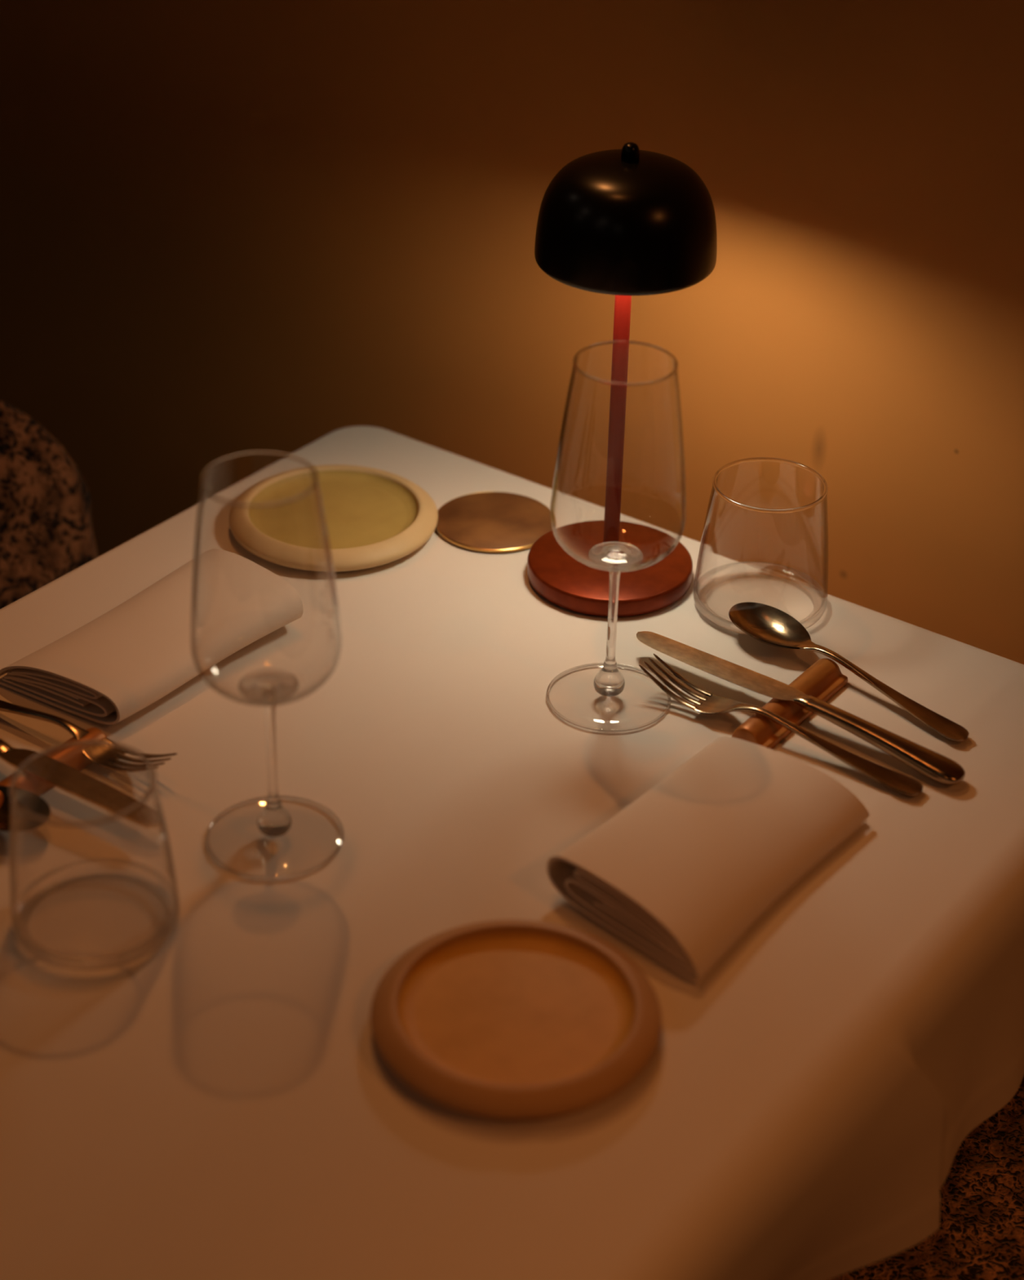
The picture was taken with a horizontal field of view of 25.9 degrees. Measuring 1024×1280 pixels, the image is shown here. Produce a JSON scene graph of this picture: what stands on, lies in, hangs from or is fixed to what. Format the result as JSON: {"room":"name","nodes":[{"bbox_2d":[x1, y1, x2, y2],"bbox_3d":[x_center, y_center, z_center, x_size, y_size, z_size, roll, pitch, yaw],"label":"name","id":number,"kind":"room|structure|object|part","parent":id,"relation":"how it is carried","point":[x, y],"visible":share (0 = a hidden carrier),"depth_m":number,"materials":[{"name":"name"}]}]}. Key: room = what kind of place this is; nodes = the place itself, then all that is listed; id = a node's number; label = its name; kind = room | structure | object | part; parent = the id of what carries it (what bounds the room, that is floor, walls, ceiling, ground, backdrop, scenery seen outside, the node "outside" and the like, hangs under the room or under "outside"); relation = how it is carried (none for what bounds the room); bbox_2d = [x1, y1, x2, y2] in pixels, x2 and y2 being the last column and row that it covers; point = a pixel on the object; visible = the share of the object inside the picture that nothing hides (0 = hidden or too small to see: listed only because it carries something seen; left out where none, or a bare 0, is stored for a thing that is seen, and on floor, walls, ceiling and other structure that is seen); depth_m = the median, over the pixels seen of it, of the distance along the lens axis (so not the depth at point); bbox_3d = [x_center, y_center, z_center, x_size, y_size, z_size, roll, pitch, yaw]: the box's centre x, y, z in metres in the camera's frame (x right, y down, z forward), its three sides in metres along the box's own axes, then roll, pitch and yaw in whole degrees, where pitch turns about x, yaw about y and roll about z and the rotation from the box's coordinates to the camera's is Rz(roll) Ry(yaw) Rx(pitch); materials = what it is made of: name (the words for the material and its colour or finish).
{"room":"restaurant dining room","nodes":[
{"label":"restaurant dining room","id":0,"kind":"room"},
{"bbox_2d":[0,0,1023,1087],"bbox_3d":[0.210,-0.618,1.556,6.000,2.600,0.100,22,37,30],"label":"wall","id":1,"kind":"structure","parent":0,"point":[228,228],"depth_m":1.82,"materials":[{"name":"paint"}]},
{"bbox_3d":[-1.242,1.520,0.605,6.000,0.100,4.900,22,37,30],"label":"floor","id":2,"kind":"structure","parent":0,"visible":0},
{"bbox_2d":[0,400,97,608],"bbox_3d":[-0.313,0.267,1.817,0.626,0.800,0.550,22,37,30],"label":"upholstered chair","id":3,"kind":"object","parent":2,"relation":"on","point":[46,531],"visible":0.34,"depth_m":1.88,"materials":[{"name":"fabric"}]},
{"bbox_2d":[830,1085,1023,1279],"bbox_3d":[0.403,0.556,1.374,0.626,0.800,0.550,22,37,30],"label":"upholstered chair","id":4,"kind":"object","parent":2,"relation":"on","point":[980,1233],"visible":0.23,"depth_m":1.52,"materials":[{"name":"fabric"}]},
{"bbox_2d":[1020,1075,1023,1086],"bbox_3d":[-0.184,0.477,1.534,0.676,0.744,1.076,22,37,30],"label":"dining table","id":5,"kind":"object","parent":2,"relation":"on","point":[1023,1080],"visible":0.07,"depth_m":1.72,"materials":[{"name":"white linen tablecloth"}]},
{"bbox_2d":[0,426,1023,1279],"bbox_3d":[-0.166,0.275,1.398,0.783,0.271,1.176,22,37,30],"label":"tablecloth","id":6,"kind":"object","parent":5,"relation":"on","point":[221,1101],"visible":0.84,"depth_m":1.32,"materials":[{"name":"beige fabric"}]},
{"bbox_2d":[0,785,51,831],"bbox_3d":[-0.373,0.088,1.415,0.205,0.017,0.042,20,36,27],"label":"tablespoon","id":7,"kind":"object","parent":6,"relation":"on","point":[34,803],"visible":0.89,"depth_m":1.39,"materials":[{"name":"metal"}]},
{"bbox_2d":[0,727,106,807],"bbox_3d":[-0.307,0.086,1.429,0.028,0.014,0.113,22,37,30],"label":"cutlery rest","id":8,"kind":"object","parent":6,"relation":"on","point":[73,757],"visible":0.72,"depth_m":1.44,"materials":[{"name":"orange metal"}]},
{"bbox_2d":[0,738,164,827],"bbox_3d":[-0.322,0.077,1.434,0.258,0.018,0.022,20,36,28],"label":"knife","id":9,"kind":"object","parent":6,"relation":"on","point":[61,775],"visible":0.98,"depth_m":1.40,"materials":[{"name":"metal"}]},
{"bbox_3d":[-0.377,0.057,1.464,0.126,0.018,0.022,20,36,28],"label":"handle","id":10,"kind":"part","parent":9,"relation":"part of","materials":[{"name":"metal"}]},
{"bbox_2d":[0,699,177,772],"bbox_3d":[-0.308,0.054,1.470,0.212,0.022,0.025,20,36,27],"label":"fork","id":11,"kind":"object","parent":6,"relation":"on","point":[104,756],"visible":0.84,"depth_m":1.45,"materials":[{"name":"metal"}]},
{"bbox_3d":[-0.327,0.049,1.481,0.168,0.018,0.025,20,36,27],"label":"handle","id":12,"kind":"part","parent":11,"relation":"part of","materials":[{"name":"metal"}]},
{"bbox_2d":[8,740,180,969],"bbox_3d":[-0.244,0.122,1.288,0.098,0.101,0.098,11,33,15],"label":"tumbler","id":13,"kind":"object","parent":6,"relation":"on","point":[24,764],"visible":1,"depth_m":1.27,"materials":[{"name":"clear glass"}]},
{"bbox_2d":[0,549,303,724],"bbox_3d":[-0.246,-0.007,1.560,0.121,0.034,0.201,22,37,30],"label":"folded napkin","id":14,"kind":"object","parent":6,"relation":"on","point":[113,667],"visible":0.98,"depth_m":1.53,"materials":[{"name":"beige fabric"}]},
{"bbox_2d":[190,451,344,878],"bbox_3d":[-0.145,0.015,1.321,0.089,0.252,0.089,8,32,10],"label":"wine glass","id":15,"kind":"object","parent":6,"relation":"on","point":[268,686],"visible":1,"depth_m":1.33,"materials":[{"name":"clear glass"}]},
{"bbox_2d":[190,480,342,706],"bbox_3d":[-0.144,-0.030,1.293,0.089,0.144,0.089,22,37,30],"label":"bowl","id":16,"kind":"object","parent":15,"relation":"on","point":[268,686],"depth_m":1.32,"materials":[{"name":"clear glass"}]},
{"bbox_3d":[-0.146,0.075,1.358,0.021,0.101,0.021,22,37,30],"label":"stem","id":17,"kind":"part","parent":15,"relation":"part of","materials":[{"name":"clear glass"}]},
{"bbox_2d":[228,464,438,571],"bbox_3d":[-0.138,-0.096,1.726,0.162,0.017,0.162,22,37,30],"label":"plate","id":18,"kind":"object","parent":6,"relation":"on","point":[375,517],"visible":0.98,"depth_m":1.72,"materials":[{"name":"beige ceramic"}]},
{"bbox_2d":[435,491,556,552],"bbox_3d":[-0.013,-0.093,1.740,0.095,0.003,0.095,22,37,30],"label":"coaster","id":19,"kind":"object","parent":6,"relation":"on","point":[491,522],"visible":0.88,"depth_m":1.74,"materials":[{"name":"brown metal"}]},
{"bbox_2d":[370,919,662,1119],"bbox_3d":[0.002,0.208,1.239,0.162,0.017,0.162,22,37,30],"label":"plate","id":20,"kind":"object","parent":6,"relation":"on","point":[503,1019],"visible":1,"depth_m":1.23,"materials":[{"name":"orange ceramic"}]},
{"bbox_2d":[546,340,686,732],"bbox_3d":[0.069,-0.068,1.464,0.089,0.252,0.089,8,32,10],"label":"wine glass","id":21,"kind":"object","parent":6,"relation":"on","point":[615,556],"visible":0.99,"depth_m":1.48,"materials":[{"name":"clear glass"}]},
{"bbox_3d":[0.067,-0.008,1.501,0.021,0.101,0.021,22,37,30],"label":"stem","id":22,"kind":"part","parent":21,"relation":"part of","materials":[{"name":"clear glass"}]},
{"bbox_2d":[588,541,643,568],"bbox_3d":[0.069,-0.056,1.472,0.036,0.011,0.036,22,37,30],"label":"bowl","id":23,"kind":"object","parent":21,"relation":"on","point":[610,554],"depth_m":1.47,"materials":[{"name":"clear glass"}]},
{"bbox_2d":[550,363,686,572],"bbox_3d":[0.070,-0.113,1.436,0.089,0.144,0.089,22,37,30],"label":"bowl","id":24,"kind":"object","parent":21,"relation":"on","point":[615,556],"depth_m":1.46,"materials":[{"name":"clear glass"}]},
{"bbox_2d":[527,142,717,617],"bbox_3d":[0.076,-0.191,1.585,0.126,0.336,0.126,0,32,-2],"label":"table lamp","id":25,"kind":"object","parent":6,"relation":"on","point":[628,221],"visible":0.99,"depth_m":1.50,"materials":[{"name":"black metal"}]},
{"bbox_3d":[0.079,-0.293,1.522,0.126,0.073,0.126,22,37,30],"label":"lamp shade","id":26,"kind":"part","parent":25,"relation":"part of","materials":[{"name":"black metal"}]},
{"bbox_2d":[546,736,870,984],"bbox_3d":[0.118,0.123,1.364,0.121,0.034,0.201,22,37,30],"label":"folded napkin","id":27,"kind":"object","parent":6,"relation":"on","point":[684,871],"visible":1,"depth_m":1.34,"materials":[{"name":"beige fabric"}]},
{"bbox_2d":[693,457,828,635],"bbox_3d":[0.183,-0.069,1.614,0.098,0.101,0.098,-20,37,-30],"label":"tumbler","id":28,"kind":"object","parent":6,"relation":"on","point":[720,470],"visible":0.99,"depth_m":1.60,"materials":[{"name":"clear glass"}]},
{"bbox_2d":[732,657,848,749],"bbox_3d":[0.191,0.042,1.518,0.028,0.014,0.113,22,37,30],"label":"cutlery rest","id":29,"kind":"object","parent":6,"relation":"on","point":[824,678],"visible":0.77,"depth_m":1.51,"materials":[{"name":"orange metal"}]},
{"bbox_2d":[639,653,924,796],"bbox_3d":[0.178,0.057,1.484,0.212,0.022,0.025,22,37,29],"label":"fork","id":30,"kind":"object","parent":29,"relation":"on","point":[709,704],"visible":1,"depth_m":1.48,"materials":[{"name":"metal"}]},
{"bbox_3d":[0.196,0.065,1.474,0.168,0.018,0.025,22,37,30],"label":"handle","id":31,"kind":"part","parent":30,"relation":"part of","materials":[{"name":"metal"}]},
{"bbox_2d":[636,631,965,785],"bbox_3d":[0.190,0.043,1.509,0.258,0.018,0.022,23,38,31],"label":"knife","id":32,"kind":"object","parent":29,"relation":"on","point":[935,766],"visible":1,"depth_m":1.49,"materials":[{"name":"metal"}]},
{"bbox_3d":[0.142,0.019,1.537,0.138,0.003,0.021,23,38,31],"label":"blade","id":33,"kind":"part","parent":32,"relation":"part of","materials":[{"name":"metal"}]},
{"bbox_3d":[0.242,0.065,1.475,0.126,0.018,0.022,23,38,31],"label":"handle","id":34,"kind":"part","parent":32,"relation":"part of","materials":[{"name":"metal"}]},
{"bbox_2d":[728,602,968,742],"bbox_3d":[0.232,0.021,1.547,0.042,0.017,0.205,-26,41,-37],"label":"tablespoon","id":35,"kind":"object","parent":29,"relation":"on","point":[771,625],"visible":1,"depth_m":1.57,"materials":[{"name":"metal"}]},
{"bbox_2d":[728,602,812,648],"bbox_3d":[0.184,-0.006,1.587,0.042,0.013,0.069,-26,41,-37],"label":"bowl","id":36,"kind":"object","parent":35,"relation":"on","point":[771,625],"depth_m":1.60,"materials":[{"name":"metal"}]},
{"bbox_3d":[0.254,0.033,1.528,0.018,0.017,0.142,-26,41,-37],"label":"handle","id":37,"kind":"part","parent":35,"relation":"part of","materials":[{"name":"metal"}]}
]}

